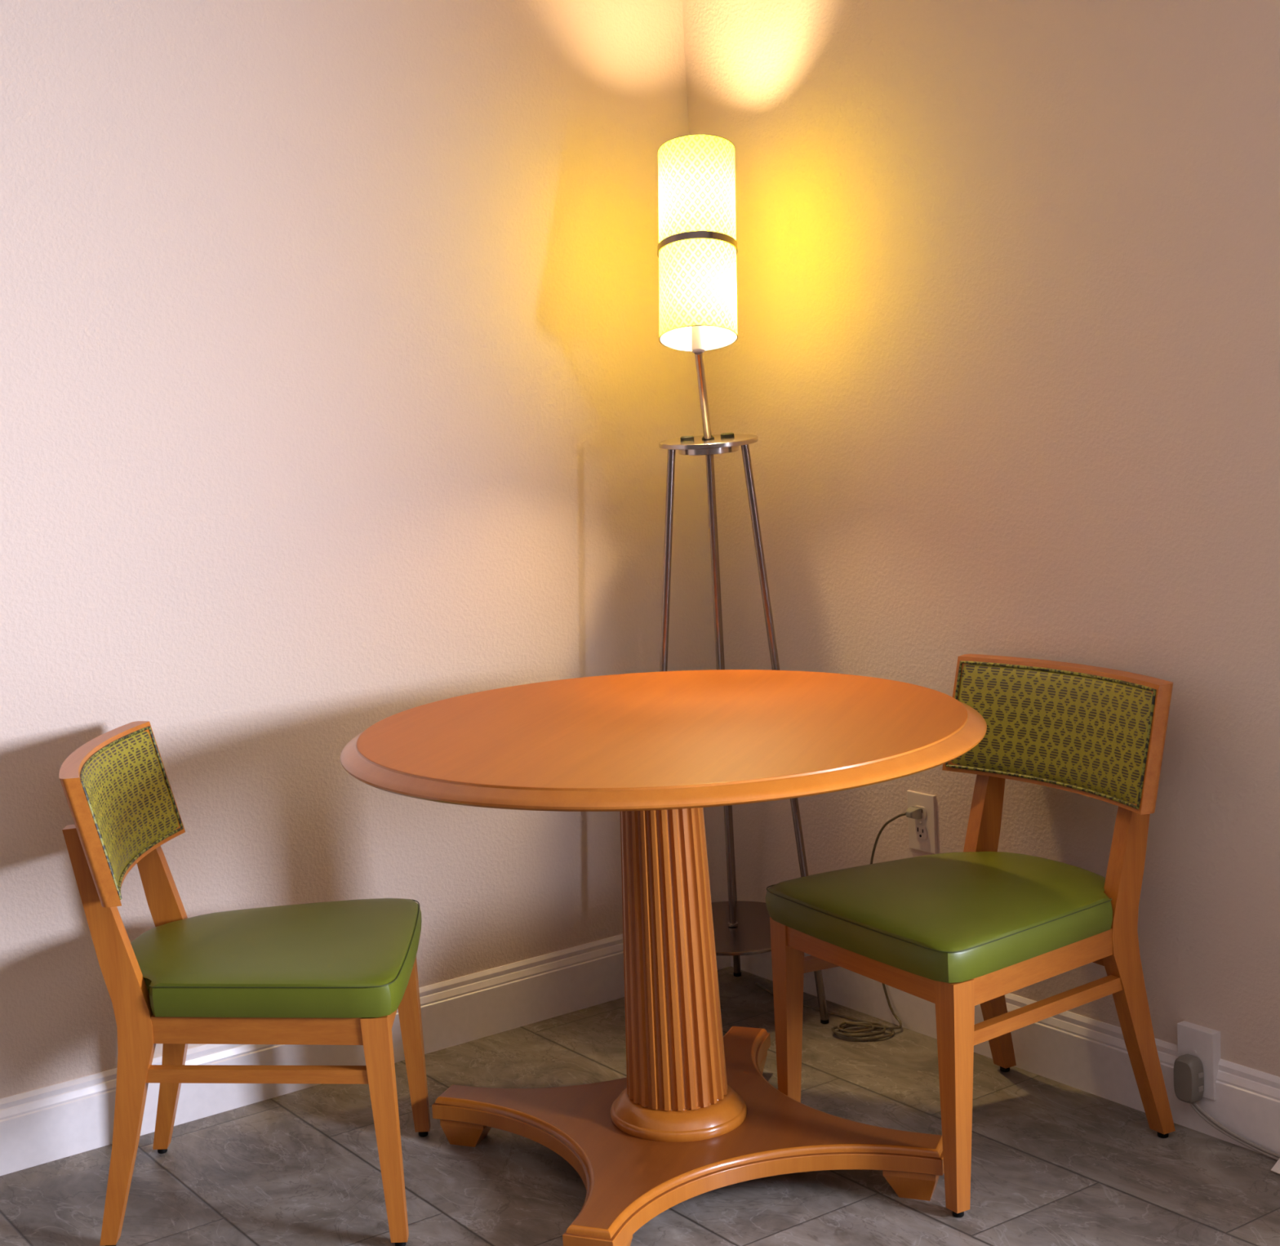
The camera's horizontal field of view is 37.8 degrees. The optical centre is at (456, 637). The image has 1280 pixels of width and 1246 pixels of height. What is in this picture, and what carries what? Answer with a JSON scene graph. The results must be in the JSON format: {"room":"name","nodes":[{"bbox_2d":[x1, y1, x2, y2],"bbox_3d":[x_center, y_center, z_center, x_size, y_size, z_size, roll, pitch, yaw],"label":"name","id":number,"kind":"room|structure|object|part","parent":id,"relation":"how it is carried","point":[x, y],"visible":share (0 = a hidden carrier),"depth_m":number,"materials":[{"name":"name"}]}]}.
{"room":"dining room","nodes":[
{"label":"dining room","id":0,"kind":"room"},
{"bbox_2d":[0,0,728,1097],"bbox_3d":[-1.437,-0.129,2.936,4.840,2.520,0.120,-9,9,-31],"label":"wall","id":1,"kind":"structure","parent":0,"point":[340,391],"depth_m":3.57,"materials":[{"name":"beige paint"}]},
{"bbox_2d":[0,933,730,1175],"bbox_3d":[-1.324,0.976,3.030,4.600,0.136,0.015,-9,9,-31],"label":"baseboard","id":2,"kind":"structure","parent":1,"relation":"attached to","point":[54,1122],"depth_m":3.65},
{"bbox_2d":[0,965,1279,1245],"bbox_3d":[0.149,1.304,0.678,4.600,0.080,5.600,-9,9,-31],"label":"floor","id":3,"kind":"structure","parent":0,"point":[1054,1162],"depth_m":3.17,"materials":[{"name":"tile"}]},
{"bbox_2d":[58,720,431,1245],"bbox_3d":[-0.338,0.561,3.130,0.542,0.791,0.487,-3,8,4],"label":"dining chair","id":4,"kind":"object","parent":3,"relation":"on","point":[338,972],"visible":1,"depth_m":2.97,"materials":[{"name":"brown wood"}]},
{"bbox_3d":[-0.542,0.637,2.974,0.116,0.688,0.050,-3,8,4],"label":"leg","id":5,"kind":"part","parent":4,"relation":"part of","materials":[{"name":"brown wood"}]},
{"bbox_3d":[-0.570,0.285,3.106,0.116,0.207,0.480,-3,8,4],"label":"backrest","id":6,"kind":"part","parent":4,"relation":"part of","materials":[{"name":"green fabric"}]},
{"bbox_3d":[-0.519,0.587,3.326,0.116,0.688,0.050,-3,8,4],"label":"leg","id":7,"kind":"part","parent":4,"relation":"part of","materials":[{"name":"brown wood"}]},
{"bbox_3d":[-0.319,0.531,3.124,0.500,0.077,0.487,-3,8,4],"label":"seat","id":8,"kind":"part","parent":4,"relation":"part of","materials":[{"name":"green leather"}]},
{"bbox_3d":[-0.112,0.772,2.929,0.046,0.372,0.045,-3,8,4],"label":"leg","id":9,"kind":"part","parent":4,"relation":"part of","materials":[{"name":"brown wood"}]},
{"bbox_3d":[-0.084,0.713,3.350,0.046,0.372,0.045,-3,8,4],"label":"leg","id":10,"kind":"part","parent":4,"relation":"part of","materials":[{"name":"brown wood"}]},
{"bbox_2d":[340,669,986,1245],"bbox_3d":[0.359,0.520,3.126,1.053,0.776,1.053,0,9,25],"label":"pedestal table","id":11,"kind":"object","parent":3,"relation":"on","point":[695,1112],"visible":1,"depth_m":3.04,"materials":[{"name":"brown wood"}]},
{"bbox_2d":[657,133,922,1040],"bbox_3d":[0.575,-0.091,3.710,0.383,1.791,0.552,-9,9,-31],"label":"floor lamp","id":12,"kind":"object","parent":3,"relation":"on","point":[697,251],"visible":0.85,"depth_m":3.60,"materials":[{"name":"white fabric"}]},
{"bbox_3d":[0.416,0.212,3.775,0.123,1.188,0.015,-3,8,8],"label":"leg","id":13,"kind":"part","parent":12,"relation":"part of","materials":[{"name":"silver metal"}]},
{"bbox_2d":[680,435,693,440],"bbox_3d":[0.464,-0.400,3.723,0.027,0.010,0.019,-4,8,1],"label":"socket","id":14,"kind":"object","parent":12,"relation":"attached to","point":[685,437],"depth_m":3.71,"materials":[{"name":"black plastic"}]},
{"bbox_3d":[0.470,-0.857,3.620,0.149,0.235,0.204,-2,8,15],"label":"lamp shade","id":15,"kind":"part","parent":12,"relation":"part of","materials":[{"name":"white fabric"}]},
{"bbox_3d":[0.467,-0.663,3.586,0.149,0.212,0.196,-2,8,15],"label":"lamp shade","id":16,"kind":"part","parent":12,"relation":"part of","materials":[{"name":"white fabric"}]},
{"bbox_2d":[658,434,758,449],"bbox_3d":[0.505,-0.393,3.714,0.197,0.020,0.197,-9,9,-31],"label":"tray","id":17,"kind":"object","parent":12,"relation":"on","point":[705,442],"depth_m":3.66,"materials":[{"name":"silver metal"}]},
{"bbox_3d":[0.545,0.116,3.810,0.013,1.000,0.063,-3,8,8],"label":"rod","id":18,"kind":"part","parent":12,"relation":"part of","materials":[{"name":"silver metal"}]},
{"bbox_3d":[0.573,0.172,3.966,0.015,1.195,0.198,-3,8,9],"label":"leg","id":19,"kind":"part","parent":12,"relation":"part of","materials":[{"name":"silver metal"}]},
{"bbox_2d":[720,432,734,438],"bbox_3d":[0.544,-0.406,3.723,0.027,0.010,0.019,-4,8,1],"label":"socket","id":20,"kind":"object","parent":12,"relation":"attached to","point":[727,435],"depth_m":3.71,"materials":[{"name":"black plastic"}]},
{"bbox_2d":[711,900,771,955],"bbox_3d":[0.583,0.610,3.903,0.315,0.023,0.315,-9,9,-31],"label":"shelf","id":21,"kind":"object","parent":12,"relation":"attached to","point":[747,931],"depth_m":3.88,"materials":[{"name":"silver metal"}]},
{"bbox_3d":[0.663,0.201,3.735,0.121,1.188,0.016,-3,8,10],"label":"leg","id":22,"kind":"part","parent":12,"relation":"part of","materials":[{"name":"silver metal"}]},
{"bbox_3d":[0.735,0.558,3.833,0.143,0.452,0.438,-9,9,-31],"label":"power cord","id":23,"kind":"part","parent":12,"relation":"part of","materials":[{"name":"brown plastic"}]},
{"bbox_2d":[765,653,1175,1217],"bbox_3d":[0.876,0.470,3.163,0.542,0.791,0.487,-8,9,-26],"label":"dining chair","id":24,"kind":"object","parent":3,"relation":"on","point":[957,932],"visible":0.92,"depth_m":3.08,"materials":[{"name":"brown wood"}]},
{"bbox_3d":[0.592,0.674,3.279,0.046,0.372,0.045,-8,9,-26],"label":"leg","id":25,"kind":"part","parent":24,"relation":"part of","materials":[{"name":"brown wood"}]},
{"bbox_3d":[0.856,0.445,3.150,0.500,0.077,0.487,-8,9,-26],"label":"seat","id":26,"kind":"part","parent":24,"relation":"part of","materials":[{"name":"green leather"}]},
{"bbox_3d":[0.784,0.713,2.901,0.046,0.372,0.045,-8,9,-26],"label":"leg","id":27,"kind":"part","parent":24,"relation":"part of","materials":[{"name":"brown wood"}]},
{"bbox_3d":[0.974,0.469,3.412,0.116,0.688,0.050,-8,9,-26],"label":"leg","id":28,"kind":"part","parent":24,"relation":"part of","materials":[{"name":"brown wood"}]},
{"bbox_3d":[1.045,0.156,3.216,0.116,0.207,0.480,-8,9,-26],"label":"backrest","id":29,"kind":"part","parent":24,"relation":"part of","materials":[{"name":"green fabric"}]},
{"bbox_3d":[1.134,0.501,3.096,0.116,0.688,0.050,-8,9,-26],"label":"leg","id":30,"kind":"part","parent":24,"relation":"part of","materials":[{"name":"brown wood"}]},
{"bbox_2d":[1271,1157,1279,1173],"bbox_3d":[1.355,0.857,2.960,0.055,0.012,0.114,-9,9,-31],"label":"paper scrap","id":31,"kind":"object","parent":3,"relation":"on","point":[1276,1167],"visible":1,"depth_m":3.00,"materials":[{"name":"white paper"}]},
{"bbox_2d":[682,0,1279,1076],"bbox_3d":[2.098,-0.205,1.672,0.120,2.520,5.720,-9,9,-31],"label":"wall","id":32,"kind":"structure","parent":0,"point":[1003,362],"depth_m":3.29,"materials":[{"name":"beige paint"}]},
{"bbox_2d":[906,790,937,853],"bbox_3d":[0.915,0.363,3.645,0.009,0.117,0.072,-9,9,-31],"label":"wall outlet","id":33,"kind":"object","parent":32,"relation":"attached to","point":[922,833],"visible":1,"depth_m":3.64,"materials":[{"name":"white plastic"}]},
{"bbox_2d":[914,825,927,839],"bbox_3d":[0.915,0.383,3.647,0.004,0.026,0.033,-9,9,-31],"label":"receptacle","id":34,"kind":"object","parent":33,"relation":"attached to","point":[920,831],"depth_m":3.65,"materials":[{"name":"white plastic"}]},
{"bbox_2d":[915,804,926,819],"bbox_3d":[0.912,0.343,3.642,0.004,0.026,0.033,-9,9,-31],"label":"receptacle","id":35,"kind":"object","parent":33,"relation":"attached to","point":[923,807],"depth_m":3.63,"materials":[{"name":"white plastic"}]},
{"bbox_2d":[730,951,1279,1153],"bbox_3d":[2.086,0.898,1.839,0.015,0.136,5.600,-9,9,-31],"label":"baseboard","id":36,"kind":"structure","parent":32,"relation":"attached to","point":[1082,1052],"depth_m":3.35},
{"bbox_2d":[1177,1020,1221,1100],"bbox_3d":[1.262,0.719,3.150,0.021,0.117,0.072,-9,9,-31],"label":"wall outlet","id":37,"kind":"object","parent":32,"relation":"attached to","point":[1202,1042],"visible":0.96,"depth_m":3.13,"materials":[{"name":"white plastic"}]},
{"bbox_2d":[1173,1053,1279,1159],"bbox_3d":[1.424,0.803,2.860,0.031,0.137,0.724,-9,9,-31],"label":"power adapter","id":38,"kind":"object","parent":37,"relation":"attached to","point":[1188,1075],"visible":1,"depth_m":3.13,"materials":[{"name":"grey plastic"}]}
]}

